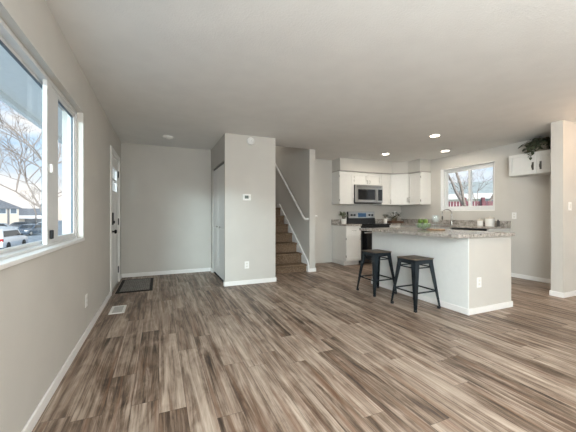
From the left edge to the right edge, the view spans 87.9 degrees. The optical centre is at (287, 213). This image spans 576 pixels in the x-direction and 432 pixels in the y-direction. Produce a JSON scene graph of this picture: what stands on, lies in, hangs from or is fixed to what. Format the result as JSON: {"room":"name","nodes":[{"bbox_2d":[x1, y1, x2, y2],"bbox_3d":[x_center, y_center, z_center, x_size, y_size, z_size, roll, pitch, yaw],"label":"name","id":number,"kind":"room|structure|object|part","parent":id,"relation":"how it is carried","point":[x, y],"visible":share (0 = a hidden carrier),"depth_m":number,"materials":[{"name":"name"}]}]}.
{"room":"living room","nodes":[
{"label":"living room","id":0,"kind":"room"},
{"bbox_2d":[0,0,120,431],"bbox_3d":[-1.290,0.005,1.186,0.160,2.610,9.600,0,0,-23],"label":"wall","id":1,"kind":"structure","parent":0,"point":[44,315],"depth_m":2.04,"materials":[{"name":"beige paint"}]},
{"bbox_2d":[0,45,61,143],"bbox_3d":[-1.774,-1.340,1.140,0.765,0.240,15.500,0,0,-23],"label":"roof overhang","id":2,"kind":"object","parent":1,"relation":"attached to","point":[19,91],"depth_m":3.13,"materials":[{"name":"paint"}]},
{"bbox_2d":[0,17,84,269],"bbox_3d":[-1.264,-0.342,1.197,0.127,1.167,3.300,0,0,-23],"label":"window","id":3,"kind":"structure","parent":1,"relation":"in","point":[51,241],"depth_m":2.01,"materials":[{"name":"white plastic"}]},
{"bbox_3d":[-1.363,-0.347,1.293,0.020,1.099,1.755,0,0,-23],"label":"sash","id":4,"kind":"part","parent":3,"relation":"part of","materials":[{"name":"white plastic"}]},
{"bbox_3d":[-1.233,0.230,1.210,0.060,0.024,3.300,0,0,-23],"label":"sill","id":5,"kind":"part","parent":3,"relation":"part of","materials":[{"name":"white paint"}]},
{"bbox_3d":[-1.797,-0.347,2.374,0.036,1.099,0.660,0,0,-23],"label":"sash","id":6,"kind":"part","parent":3,"relation":"part of","materials":[{"name":"white plastic"}]},
{"bbox_2d":[21,274,121,431],"bbox_3d":[-1.208,1.124,1.214,0.014,0.072,9.186,0,0,-23],"label":"baseboard","id":7,"kind":"structure","parent":1,"relation":"attached to","point":[29,426],"depth_m":2.03,"materials":[{"name":"white paint"}]},
{"bbox_2d":[85,293,87,307],"bbox_3d":[-1.910,0.820,2.835,0.008,0.118,0.075,0,0,-23],"label":"wall outlet","id":8,"kind":"object","parent":1,"relation":"attached to","point":[86,295],"visible":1,"depth_m":2.83,"materials":[{"name":"white plastic"}]},
{"bbox_2d":[110,145,119,295],"bbox_3d":[-2.759,0.095,4.675,0.227,2.130,1.050,0,0,-23],"label":"door","id":9,"kind":"structure","parent":1,"relation":"in","point":[114,158],"depth_m":4.69,"materials":[{"name":"white paint"}]},
{"bbox_3d":[-2.720,0.355,4.691,0.007,1.110,0.582,0,0,-23],"label":"raised panel","id":10,"kind":"part","parent":9,"relation":"part of","materials":[{"name":"white paint"}]},
{"bbox_2d":[121,143,210,273],"bbox_3d":[-2.337,-0.070,5.853,1.615,2.460,0.200,0,0,-23],"label":"wall","id":11,"kind":"structure","parent":0,"point":[166,191],"depth_m":5.72,"materials":[{"name":"beige paint"}]},
{"bbox_2d":[122,268,209,277],"bbox_3d":[-2.300,1.124,5.753,1.605,0.072,0.014,0,0,-23],"label":"baseboard","id":12,"kind":"structure","parent":11,"relation":"attached to","point":[198,269],"depth_m":5.72,"materials":[{"name":"white paint"}]},
{"bbox_2d":[211,133,274,281],"bbox_3d":[-0.891,-0.070,5.606,0.866,2.460,1.400,0,0,-23],"label":"wall","id":13,"kind":"structure","parent":0,"point":[249,226],"depth_m":4.97,"materials":[{"name":"beige paint"}]},
{"bbox_2d":[214,162,223,281],"bbox_3d":[-1.241,0.140,5.395,0.074,2.040,1.170,0,0,-23],"label":"door","id":14,"kind":"structure","parent":13,"relation":"in","point":[219,170],"depth_m":5.34,"materials":[{"name":"white paint"}]},
{"bbox_3d":[-1.363,0.130,5.659,0.004,1.660,0.416,0,0,-23],"label":"raised panel","id":15,"kind":"part","parent":14,"relation":"part of","materials":[{"name":"white paint"}]},
{"bbox_3d":[-1.133,0.130,5.125,0.004,1.660,0.416,0,0,-23],"label":"raised panel","id":16,"kind":"part","parent":14,"relation":"part of","materials":[{"name":"white paint"}]},
{"bbox_2d":[210,268,275,286],"bbox_3d":[-0.885,1.124,5.593,0.894,0.072,1.400,0,0,-23],"label":"baseboard","id":17,"kind":"structure","parent":13,"relation":"attached to","point":[264,280],"depth_m":4.95,"materials":[{"name":"white paint"}]},
{"bbox_2d":[243,194,250,200],"bbox_3d":[-0.679,-0.275,4.920,0.136,0.104,0.027,0,0,-23],"label":"thermostat","id":18,"kind":"object","parent":13,"relation":"attached to","point":[245,196],"visible":1,"depth_m":4.91,"materials":[{"name":"white plastic"}]},
{"bbox_2d":[245,261,248,268],"bbox_3d":[-0.679,0.840,4.930,0.075,0.118,0.008,0,0,-23],"label":"wall outlet","id":19,"kind":"object","parent":13,"relation":"attached to","point":[246,262],"visible":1,"depth_m":4.93,"materials":[{"name":"white plastic"}]},
{"bbox_2d":[247,137,253,144],"bbox_3d":[-0.613,-1.205,4.942,0.124,0.124,0.038,0,0,-23],"label":"smoke detector","id":20,"kind":"object","parent":13,"relation":"attached to","point":[250,141],"visible":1,"depth_m":4.93,"materials":[{"name":"white plastic"}]},
{"bbox_2d":[275,146,314,267],"bbox_3d":[-0.297,-0.740,7.833,0.130,3.800,3.980,0,0,-23],"label":"wall","id":21,"kind":"structure","parent":0,"point":[296,166],"depth_m":6.41,"materials":[{"name":"beige paint"}]},
{"bbox_2d":[275,163,308,219],"bbox_3d":[0.001,-0.650,6.868,0.087,1.551,1.916,0,0,-23],"label":"handrail","id":22,"kind":"object","parent":21,"relation":"attached to","point":[278,170],"visible":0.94,"depth_m":6.59,"materials":[{"name":"white paint"}]},
{"bbox_2d":[32,262,575,431],"bbox_3d":[1.829,1.235,2.532,7.035,0.150,9.600,0,0,-23],"label":"floor","id":23,"kind":"structure","parent":0,"point":[305,351],"depth_m":2.34,"materials":[{"name":"laminate"}]},
{"bbox_2d":[108,305,126,314],"bbox_3d":[-2.058,1.157,3.621,0.160,0.007,0.320,0,0,-23],"label":"floor vent","id":24,"kind":"object","parent":23,"relation":"in","point":[115,309],"visible":1,"depth_m":3.61,"materials":[{"name":"white plastic"}]},
{"bbox_2d":[115,278,153,293],"bbox_3d":[-2.471,1.155,4.875,0.495,0.011,0.950,0,0,-23],"label":"door mat","id":25,"kind":"object","parent":23,"relation":"on","point":[145,284],"visible":1,"depth_m":4.80,"materials":[{"name":"grey fabric"}]},
{"bbox_2d":[275,204,308,273],"bbox_3d":[-0.783,0.455,7.622,0.923,1.410,3.977,0,0,-23],"label":"staircase","id":26,"kind":"structure","parent":23,"relation":"on","point":[290,257],"depth_m":6.33,"materials":[{"name":"brown carpet"}]},
{"bbox_2d":[332,225,360,264],"bbox_3d":[1.368,0.714,6.997,0.407,0.893,0.635,0,0,-23],"label":"base cabinet","id":27,"kind":"object","parent":23,"relation":"on","point":[346,240],"visible":0.99,"depth_m":6.80,"materials":[{"name":"white paint"}]},
{"bbox_2d":[331,219,361,225],"bbox_3d":[1.359,0.199,6.998,0.421,0.136,0.625,0,0,-23],"label":"countertop","id":28,"kind":"structure","parent":27,"relation":"on","point":[333,221],"depth_m":7.17,"materials":[{"name":"stone"}]},
{"bbox_2d":[338,211,347,223],"bbox_3d":[1.329,0.084,7.113,0.258,0.295,0.308,0,0,25],"label":"potted plant","id":29,"kind":"object","parent":28,"relation":"on","point":[343,220],"visible":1,"depth_m":7.06,"materials":[{"name":"green plant"}]},
{"bbox_3d":[1.479,0.378,6.747,0.395,0.165,0.019,0,0,-23],"label":"drawer","id":30,"kind":"part","parent":27,"relation":"part of","materials":[{"name":"white paint"}]},
{"bbox_3d":[1.479,0.755,6.747,0.395,0.564,0.019,0,0,-23],"label":"door","id":31,"kind":"part","parent":27,"relation":"part of","materials":[{"name":"white paint"}]},
{"bbox_2d":[347,212,390,262],"bbox_3d":[1.944,0.552,7.208,0.816,1.215,0.643,0,0,-23],"label":"range","id":32,"kind":"object","parent":23,"relation":"on","point":[367,219],"visible":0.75,"depth_m":7.06,"materials":[{"name":"black metal"}]},
{"bbox_3d":[1.839,0.025,7.450,0.790,0.150,0.025,0,0,-23],"label":"control panel","id":33,"kind":"part","parent":32,"relation":"part of","materials":[{"name":"silver metal"}]},
{"bbox_3d":[2.046,1.030,6.971,0.800,0.160,0.040,0,0,-23],"label":"storage drawer","id":34,"kind":"part","parent":32,"relation":"part of","materials":[{"name":"black metal"}]},
{"bbox_3d":[2.046,0.660,6.970,0.800,0.560,0.042,0,0,-23],"label":"oven door","id":35,"kind":"part","parent":32,"relation":"part of","materials":[{"name":"black glass"}]},
{"bbox_2d":[359,223,390,224],"bbox_3d":[1.954,0.246,7.184,0.816,0.023,0.555,0,0,-23],"label":"cooktop","id":36,"kind":"object","parent":32,"relation":"in","point":[359,223],"depth_m":7.05,"materials":[{"name":"black glass"}]},
{"bbox_3d":[2.045,0.318,6.973,0.800,0.105,0.034,0,0,-23],"label":"rail","id":37,"kind":"part","parent":32,"relation":"part of","materials":[{"name":"black metal"}]},
{"bbox_2d":[356,249,396,296],"bbox_3d":[1.312,0.853,4.443,0.416,0.615,0.416,0,0,-23],"label":"bar stool","id":38,"kind":"object","parent":23,"relation":"on","point":[375,254],"visible":0.98,"depth_m":4.34,"materials":[{"name":"metal"}]},
{"bbox_3d":[1.108,0.852,4.524,0.140,0.557,0.099,0,0,22],"label":"leg","id":39,"kind":"part","parent":38,"relation":"part of","materials":[{"name":"black metal"}]},
{"bbox_3d":[1.231,0.852,4.239,0.099,0.557,0.140,0,0,22],"label":"leg","id":40,"kind":"part","parent":38,"relation":"part of","materials":[{"name":"black metal"}]},
{"bbox_3d":[1.312,0.585,4.443,0.296,0.051,0.292,0,0,-23],"label":"seat frame","id":41,"kind":"part","parent":38,"relation":"part of","materials":[{"name":"black metal"}]},
{"bbox_3d":[1.312,0.552,4.443,0.310,0.014,0.310,0,0,-23],"label":"seat","id":42,"kind":"part","parent":38,"relation":"part of","materials":[{"name":"brown wood"}]},
{"bbox_3d":[1.393,0.852,4.647,0.099,0.557,0.140,0,0,22],"label":"leg","id":43,"kind":"part","parent":38,"relation":"part of","materials":[{"name":"black metal"}]},
{"bbox_3d":[1.516,0.852,4.362,0.140,0.557,0.099,0,0,22],"label":"leg","id":44,"kind":"part","parent":38,"relation":"part of","materials":[{"name":"black metal"}]},
{"bbox_2d":[390,255,440,312],"bbox_3d":[1.601,0.853,3.773,0.416,0.615,0.416,0,0,-23],"label":"bar stool","id":45,"kind":"object","parent":23,"relation":"on","point":[415,261],"visible":1,"depth_m":3.67,"materials":[{"name":"metal"}]},
{"bbox_3d":[1.397,0.852,3.854,0.140,0.557,0.099,0,0,22],"label":"leg","id":46,"kind":"part","parent":45,"relation":"part of","materials":[{"name":"black metal"}]},
{"bbox_3d":[1.601,0.585,3.773,0.296,0.051,0.292,0,0,-23],"label":"seat frame","id":47,"kind":"part","parent":45,"relation":"part of","materials":[{"name":"black metal"}]},
{"bbox_3d":[1.601,0.552,3.773,0.310,0.014,0.310,0,0,-23],"label":"seat","id":48,"kind":"part","parent":45,"relation":"part of","materials":[{"name":"brown wood"}]},
{"bbox_3d":[1.529,0.852,3.590,0.131,0.557,0.131,0,0,-23],"label":"leg","id":49,"kind":"part","parent":45,"relation":"part of","materials":[{"name":"black metal"}]},
{"bbox_3d":[1.805,0.852,3.692,0.140,0.557,0.099,0,0,22],"label":"leg","id":50,"kind":"part","parent":45,"relation":"part of","materials":[{"name":"black metal"}]},
{"bbox_2d":[420,226,451,228],"bbox_3d":[3.384,0.714,6.502,0.635,0.893,0.780,0,0,-23],"label":"base cabinet","id":51,"kind":"object","parent":23,"relation":"on","point":[431,226],"visible":0.08,"depth_m":6.21,"materials":[{"name":"white paint"}]},
{"bbox_2d":[375,219,510,228],"bbox_3d":[3.159,0.199,6.623,0.951,0.136,2.740,0,0,-23],"label":"countertop","id":52,"kind":"structure","parent":51,"relation":"on","point":[457,223],"depth_m":6.37,"materials":[{"name":"stone"}]},
{"bbox_2d":[383,214,387,222],"bbox_3d":[2.422,0.117,7.433,0.171,0.228,0.144,0,0,-23],"label":"potted plant","id":53,"kind":"object","parent":52,"relation":"on","point":[384,215],"visible":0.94,"depth_m":7.39,"materials":[{"name":"green plant"}]},
{"bbox_2d":[387,221,403,222],"bbox_3d":[2.739,0.206,7.662,0.380,0.050,0.220,0,0,-23],"label":"wooden tray","id":54,"kind":"object","parent":52,"relation":"on","point":[387,221],"visible":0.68,"depth_m":7.57,"materials":[{"name":"brown wood"}]},
{"bbox_2d":[387,212,400,220],"bbox_3d":[2.728,0.081,7.665,0.309,0.264,0.488,0,0,42],"label":"potted plant","id":55,"kind":"object","parent":54,"relation":"on","point":[395,219],"visible":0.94,"depth_m":7.68,"materials":[{"name":"green plant"}]},
{"bbox_2d":[442,209,454,224],"bbox_3d":[3.536,0.060,6.597,0.273,0.341,0.092,0,0,21],"label":"faucet","id":56,"kind":"object","parent":52,"relation":"on","point":[445,209],"visible":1,"depth_m":6.58,"materials":[{"name":"silver metal"}]},
{"bbox_2d":[477,218,482,225],"bbox_3d":[3.766,0.157,5.862,0.102,0.148,0.102,0,0,-23],"label":"canister","id":57,"kind":"object","parent":52,"relation":"on","point":[479,221],"visible":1,"depth_m":5.83,"materials":[{"name":"white ceramic"}]},
{"bbox_2d":[485,216,494,225],"bbox_3d":[3.854,0.137,5.709,0.153,0.188,0.153,0,0,-23],"label":"canister","id":58,"kind":"object","parent":52,"relation":"on","point":[489,221],"visible":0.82,"depth_m":5.65,"materials":[{"name":"white ceramic"}]},
{"bbox_2d":[359,227,514,314],"bbox_3d":[1.988,0.694,4.288,1.079,0.932,1.769,0,0,-23],"label":"kitchen island","id":59,"kind":"object","parent":23,"relation":"on","point":[460,257],"visible":0.94,"depth_m":3.67,"materials":[{"name":"beige paint"}]},
{"bbox_3d":[1.741,0.714,4.209,0.012,0.893,1.690,0,0,-23],"label":"panel","id":60,"kind":"part","parent":59,"relation":"part of","materials":[{"name":"white paint"}]},
{"bbox_2d":[359,227,514,237],"bbox_3d":[1.970,0.247,4.262,1.025,0.039,1.735,0,0,-23],"label":"island countertop","id":61,"kind":"structure","parent":59,"relation":"on","point":[448,233],"depth_m":3.73,"materials":[{"name":"stone"}]},
{"bbox_2d":[426,228,444,230],"bbox_3d":[2.093,0.219,4.236,0.240,0.018,0.240,0,0,-23],"label":"wooden board","id":62,"kind":"object","parent":61,"relation":"on","point":[436,229],"visible":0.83,"depth_m":4.13,"materials":[{"name":"brown wood"}]},
{"bbox_3d":[2.098,1.124,4.363,0.818,0.072,1.718,0,0,-23],"label":"trim","id":63,"kind":"part","parent":59,"relation":"part of","materials":[{"name":"white paint"}]},
{"bbox_2d":[477,277,480,287],"bbox_3d":[2.237,0.800,3.498,0.075,0.118,0.008,0,0,-23],"label":"wall outlet","id":64,"kind":"object","parent":59,"relation":"attached to","point":[478,278],"visible":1,"depth_m":3.49,"materials":[{"name":"white plastic"}]},
{"bbox_2d":[451,228,486,230],"bbox_3d":[3.666,0.725,5.802,0.631,0.870,0.720,0,0,-23],"label":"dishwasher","id":65,"kind":"object","parent":23,"relation":"on","point":[475,229],"visible":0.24,"depth_m":5.74,"materials":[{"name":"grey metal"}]},
{"bbox_2d":[487,228,509,231],"bbox_3d":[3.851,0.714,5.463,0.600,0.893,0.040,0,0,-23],"label":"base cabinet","id":66,"kind":"object","parent":23,"relation":"on","point":[507,229],"visible":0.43,"depth_m":5.45,"materials":[{"name":"white paint"}]},
{"bbox_2d":[551,120,575,292],"bbox_3d":[4.175,-0.070,4.372,0.870,2.460,0.140,0,0,-23],"label":"wall pier","id":67,"kind":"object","parent":23,"relation":"on","point":[563,133],"visible":0.88,"depth_m":4.20,"materials":[{"name":"beige paint"}]},
{"bbox_2d":[549,290,575,297],"bbox_3d":[4.168,1.124,4.369,0.884,0.072,0.168,0,0,-23],"label":"baseboard","id":68,"kind":"object","parent":67,"relation":"attached to","point":[552,293],"visible":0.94,"depth_m":4.18,"materials":[{"name":"white paint"}]},
{"bbox_2d":[568,202,571,209],"bbox_3d":[3.961,-0.110,4.198,0.075,0.118,0.010,0,0,-23],"label":"light switch","id":69,"kind":"object","parent":67,"relation":"attached to","point":[569,203],"visible":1,"depth_m":4.19,"materials":[{"name":"white plastic"}]},
{"bbox_2d":[45,0,575,161],"bbox_3d":[1.829,-1.390,2.532,7.035,0.180,9.600,0,0,-23],"label":"ceiling","id":70,"kind":"structure","parent":0,"point":[353,79],"depth_m":2.71,"materials":[{"name":"paint"}]},
{"bbox_2d":[163,135,172,138],"bbox_3d":[-2.018,-1.286,5.032,0.170,0.029,0.170,0,0,-23],"label":"smoke detector","id":71,"kind":"object","parent":70,"relation":"in","point":[165,136],"visible":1,"depth_m":4.99,"materials":[{"name":"white plastic"}]},
{"bbox_2d":[429,134,440,136],"bbox_3d":[2.429,-1.296,4.947,0.190,0.009,0.190,0,0,-23],"label":"recessed light","id":72,"kind":"object","parent":70,"relation":"in","point":[432,135],"visible":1,"depth_m":4.93,"materials":[{"name":"white plastic"}]},
{"bbox_2d":[315,159,400,262],"bbox_3d":[1.680,-0.070,7.586,3.305,2.460,0.200,0,0,-23],"label":"wall","id":73,"kind":"structure","parent":0,"point":[325,210],"depth_m":7.15,"materials":[{"name":"beige paint"}]},
{"bbox_2d":[331,219,340,223],"bbox_3d":[1.240,0.181,7.276,0.421,0.100,0.020,0,0,-23],"label":"backsplash","id":74,"kind":"structure","parent":73,"relation":"attached to","point":[333,221],"depth_m":7.23,"materials":[{"name":"stone"}]},
{"bbox_2d":[332,171,353,204],"bbox_3d":[1.315,-0.613,7.121,0.409,0.765,0.365,0,0,-23],"label":"upper cabinet","id":75,"kind":"object","parent":73,"relation":"attached to","point":[342,181],"visible":1,"depth_m":7.01,"materials":[{"name":"white paint"}]},
{"bbox_3d":[1.373,-0.600,6.995,0.397,0.734,0.019,0,0,-23],"label":"door","id":76,"kind":"part","parent":75,"relation":"part of","materials":[{"name":"white paint"}]},
{"bbox_2d":[354,172,380,185],"bbox_3d":[1.874,-0.848,7.362,0.816,0.295,0.365,0,0,-23],"label":"upper cabinet","id":77,"kind":"object","parent":73,"relation":"attached to","point":[360,178],"visible":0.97,"depth_m":7.22,"materials":[{"name":"white paint"}]},
{"bbox_3d":[1.745,-0.835,7.156,0.399,0.264,0.019,0,0,-23],"label":"door","id":78,"kind":"part","parent":77,"relation":"part of","materials":[{"name":"white paint"}]},
{"bbox_2d":[354,184,382,203],"bbox_3d":[1.890,-0.478,7.333,0.804,0.434,0.431,0,0,-23],"label":"microwave","id":79,"kind":"object","parent":77,"relation":"attached to","point":[363,194],"visible":0.94,"depth_m":7.17,"materials":[{"name":"silver metal"}]},
{"bbox_3d":[1.874,-0.447,7.156,0.634,0.340,0.034,0,0,-23],"label":"door","id":80,"kind":"part","parent":79,"relation":"part of","materials":[{"name":"silver metal"}]},
{"bbox_3d":[2.252,-0.460,7.300,0.125,0.270,0.004,0,0,-23],"label":"control panel","id":81,"kind":"part","parent":79,"relation":"part of","materials":[{"name":"black glass"}]},
{"bbox_3d":[2.117,-0.835,7.317,0.399,0.264,0.019,0,0,-23],"label":"door","id":82,"kind":"part","parent":77,"relation":"part of","materials":[{"name":"white paint"}]},
{"bbox_2d":[373,174,390,204],"bbox_3d":[2.389,-0.613,7.584,0.301,0.765,0.365,0,0,-23],"label":"upper cabinet","id":83,"kind":"object","parent":73,"relation":"attached to","point":[385,178],"visible":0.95,"depth_m":7.47,"materials":[{"name":"white paint"}]},
{"bbox_3d":[2.443,-0.600,7.457,0.295,0.734,0.019,0,0,-23],"label":"door","id":84,"kind":"part","parent":83,"relation":"part of","materials":[{"name":"white paint"}]},
{"bbox_2d":[390,174,408,204],"bbox_3d":[2.873,-0.613,7.667,0.650,0.765,0.596,0,0,-23],"label":"upper cabinet","id":85,"kind":"object","parent":73,"relation":"attached to","point":[399,182],"visible":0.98,"depth_m":7.46,"materials":[{"name":"white paint"}]},
{"bbox_2d":[332,158,430,172],"bbox_3d":[2.247,-1.150,7.199,2.170,0.300,0.960,0,0,-23],"label":"wall","id":86,"kind":"structure","parent":0,"point":[339,163],"depth_m":7.18,"materials":[{"name":"beige paint"}]},
{"bbox_2d":[332,170,430,173],"bbox_3d":[2.246,-1.007,7.196,2.174,0.022,0.966,0,0,-23],"label":"trim","id":87,"kind":"structure","parent":86,"relation":"attached to","point":[337,170],"depth_m":7.17,"materials":[{"name":"white wood"}]},
{"bbox_2d":[401,136,550,278],"bbox_3d":[5.007,-0.070,3.794,0.200,2.460,9.400,0,0,-23],"label":"wall","id":88,"kind":"structure","parent":0,"point":[530,197],"depth_m":5.48,"materials":[{"name":"beige paint"}]},
{"bbox_2d":[409,172,430,204],"bbox_3d":[3.194,-0.613,7.283,0.365,0.765,0.372,0,0,-23],"label":"upper cabinet","id":89,"kind":"object","parent":88,"relation":"attached to","point":[419,182],"visible":1,"depth_m":7.16,"materials":[{"name":"white paint"}]},
{"bbox_3d":[3.066,-0.600,7.230,0.019,0.734,0.362,0,0,-23],"label":"door","id":90,"kind":"part","parent":89,"relation":"part of","materials":[{"name":"white paint"}]},
{"bbox_2d":[440,161,494,210],"bbox_3d":[3.849,-0.547,6.409,0.154,0.965,1.220,0,0,-23],"label":"window","id":91,"kind":"structure","parent":88,"relation":"in","point":[444,172],"depth_m":6.41,"materials":[{"name":"white plastic"}]},
{"bbox_3d":[3.806,-0.552,6.663,0.024,0.855,0.620,0,0,-23],"label":"sash","id":92,"kind":"part","parent":91,"relation":"part of","materials":[{"name":"clear glass"}]},
{"bbox_3d":[3.992,-0.552,6.166,0.024,0.855,0.560,0,0,-23],"label":"sash","id":93,"kind":"part","parent":91,"relation":"part of","materials":[{"name":"white plastic"}]},
{"bbox_2d":[512,212,516,218],"bbox_3d":[4.158,0.030,5.497,0.008,0.118,0.075,0,0,-23],"label":"wall outlet","id":94,"kind":"object","parent":88,"relation":"attached to","point":[514,214],"visible":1,"depth_m":5.49,"materials":[{"name":"white plastic"}]},
{"bbox_2d":[509,149,550,176],"bbox_3d":[4.198,-0.840,4.934,0.382,0.360,0.845,0,0,-23],"label":"upper cabinet","id":95,"kind":"object","parent":88,"relation":"attached to","point":[520,165],"visible":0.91,"depth_m":4.98,"materials":[{"name":"white paint"}]},
{"bbox_3d":[3.977,-0.840,5.069,0.019,0.354,0.416,0,0,-23],"label":"door","id":96,"kind":"part","parent":95,"relation":"part of","materials":[{"name":"white paint"}]},
{"bbox_2d":[518,136,550,159],"bbox_3d":[4.134,-1.067,4.940,0.385,0.382,0.563,0,0,-23],"label":"potted plant","id":97,"kind":"object","parent":95,"relation":"on","point":[536,144],"visible":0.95,"depth_m":4.86,"materials":[{"name":"green plant"}]},
{"bbox_3d":[4.119,-1.093,4.935,0.299,0.326,0.462,0,0,-23],"label":"stem","id":98,"kind":"part","parent":97,"relation":"part of","materials":[{"name":"green plant"}]},
{"bbox_3d":[4.174,-1.085,4.916,0.200,0.130,0.200,0,0,-23],"label":"pot","id":99,"kind":"part","parent":97,"relation":"part of","materials":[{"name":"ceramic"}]},
{"bbox_3d":[4.144,-0.840,4.681,0.019,0.354,0.416,0,0,-23],"label":"door","id":100,"kind":"part","parent":95,"relation":"part of","materials":[{"name":"white paint"}]},
{"bbox_2d":[511,273,550,283],"bbox_3d":[4.336,1.124,5.078,0.014,0.072,1.030,0,0,-23],"label":"baseboard","id":101,"kind":"structure","parent":88,"relation":"attached to","point":[527,277],"depth_m":5.23,"materials":[{"name":"white paint"}]},
{"label":"outside","id":102,"kind":"structure","parent":0,"visible":0},
{"bbox_3d":[40.111,1.510,66.315,113.800,0.300,150.000,0,0,-23],"label":"garden","id":103,"kind":"object","parent":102,"visible":0},
{"bbox_2d":[449,172,465,205],"bbox_3d":[4.763,-1.604,10.056,3.940,5.937,6.321,0,0,34],"label":"bare tree","id":104,"kind":"object","parent":103,"relation":"on","point":[462,200],"visible":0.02,"depth_m":9.39,"materials":[{"name":"grey plant"}]},
{"bbox_2d":[449,181,492,206],"bbox_3d":[17.294,-0.815,27.800,14.000,4.350,10.050,0,0,32],"label":"house","id":105,"kind":"structure","parent":103,"relation":"on","point":[486,191],"depth_m":24.64,"materials":[{"name":"white"}]},
{"bbox_2d":[449,197,492,206],"bbox_3d":[7.294,0.370,11.191,2.608,1.980,0.120,0,0,11],"label":"fence","id":106,"kind":"object","parent":103,"relation":"on","point":[482,202],"visible":0.12,"depth_m":11.25,"materials":[{"name":"red wood"}]},
{"bbox_3d":[6.379,0.415,11.413,0.527,1.790,0.050,0,0,11],"label":"panel","id":107,"kind":"part","parent":106,"relation":"part of","materials":[{"name":"red wood"}]},
{"bbox_3d":[6.994,0.415,11.288,0.527,1.790,0.050,0,0,11],"label":"panel","id":108,"kind":"part","parent":106,"relation":"part of","materials":[{"name":"wood"}]},
{"bbox_3d":[7.292,0.370,11.181,0.100,1.980,0.100,0,0,11],"label":"post","id":109,"kind":"part","parent":106,"relation":"part of","materials":[{"name":"red wood"}]},
{"bbox_3d":[7.608,0.415,11.163,0.527,1.790,0.050,0,0,11],"label":"panel","id":110,"kind":"part","parent":106,"relation":"part of","materials":[{"name":"red wood"}]},
{"bbox_2d":[449,170,492,203],"bbox_3d":[10.527,-0.667,17.000,2.800,4.062,2.704,0,0,38],"label":"bare tree","id":111,"kind":"object","parent":103,"relation":"on","point":[477,170],"visible":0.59,"depth_m":16.93,"materials":[{"name":"grey plant"}]},
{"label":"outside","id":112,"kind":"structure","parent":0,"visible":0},
{"bbox_2d":[0,220,61,248],"bbox_3d":[-84.454,2.960,18.018,139.185,0.300,220.000,0,0,-23],"label":"street","id":113,"kind":"structure","parent":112,"point":[34,237],"depth_m":39.08,"materials":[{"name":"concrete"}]},
{"bbox_2d":[0,223,17,228],"bbox_3d":[-44.017,2.100,45.986,4.526,1.420,2.060,0,0,-38],"label":"car","id":114,"kind":"object","parent":113,"relation":"on","point":[2,225],"visible":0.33,"depth_m":45.68,"materials":[{"name":"paint"}]},
{"bbox_2d":[0,200,21,224],"bbox_3d":[-68.059,-0.515,67.161,10.000,6.650,11.800,0,0,45],"label":"house","id":115,"kind":"structure","parent":113,"relation":"on","point":[9,213],"depth_m":66.79,"materials":[{"name":"beige"}]},
{"bbox_3d":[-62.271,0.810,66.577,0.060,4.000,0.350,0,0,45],"label":"garage door","id":116,"kind":"part","parent":115,"relation":"part of","materials":[{"name":"paint"}]},
{"bbox_2d":[0,228,27,247],"bbox_3d":[-22.790,1.980,23.882,2.080,1.660,4.332,0,0,-21],"label":"car","id":117,"kind":"object","parent":113,"relation":"on","point":[9,237],"visible":0.84,"depth_m":23.57,"materials":[{"name":"paint"}]},
{"bbox_2d":[10,222,28,226],"bbox_3d":[-46.989,2.100,52.985,4.526,1.420,2.060,0,0,-44],"label":"car","id":118,"kind":"object","parent":113,"relation":"on","point":[18,224],"visible":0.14,"depth_m":51.96,"materials":[{"name":"paint"}]},
{"bbox_2d":[18,224,41,235],"bbox_3d":[-34.520,2.100,40.021,2.060,1.420,4.526,0,0,-13],"label":"car","id":119,"kind":"object","parent":113,"relation":"on","point":[29,229],"visible":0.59,"depth_m":39.31,"materials":[{"name":"paint"}]},
{"bbox_2d":[19,208,41,223],"bbox_3d":[-77.051,0.560,91.422,8.600,4.500,10.050,0,0,-40],"label":"house","id":120,"kind":"structure","parent":113,"relation":"on","point":[27,215],"depth_m":87.61,"materials":[{"name":"beige"}]},
{"bbox_3d":[-74.148,2.110,87.977,5.000,1.400,0.060,0,0,-40],"label":"garage door","id":121,"kind":"part","parent":120,"relation":"part of","materials":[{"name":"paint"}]},
{"bbox_2d":[19,187,41,223],"bbox_3d":[-68.265,-2.348,80.396,8.636,10.328,6.203,0,0,-23],"label":"bare tree","id":122,"kind":"object","parent":113,"relation":"on","point":[28,194],"visible":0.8,"depth_m":79.86,"materials":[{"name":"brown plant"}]},
{"bbox_2d":[0,102,61,212],"bbox_3d":[-11.491,-1.112,13.915,8.231,7.893,6.058,0,0,44],"label":"bare tree","id":123,"kind":"object","parent":113,"relation":"on","point":[29,145],"visible":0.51,"depth_m":13.68,"materials":[{"name":"grey plant"}]}
]}

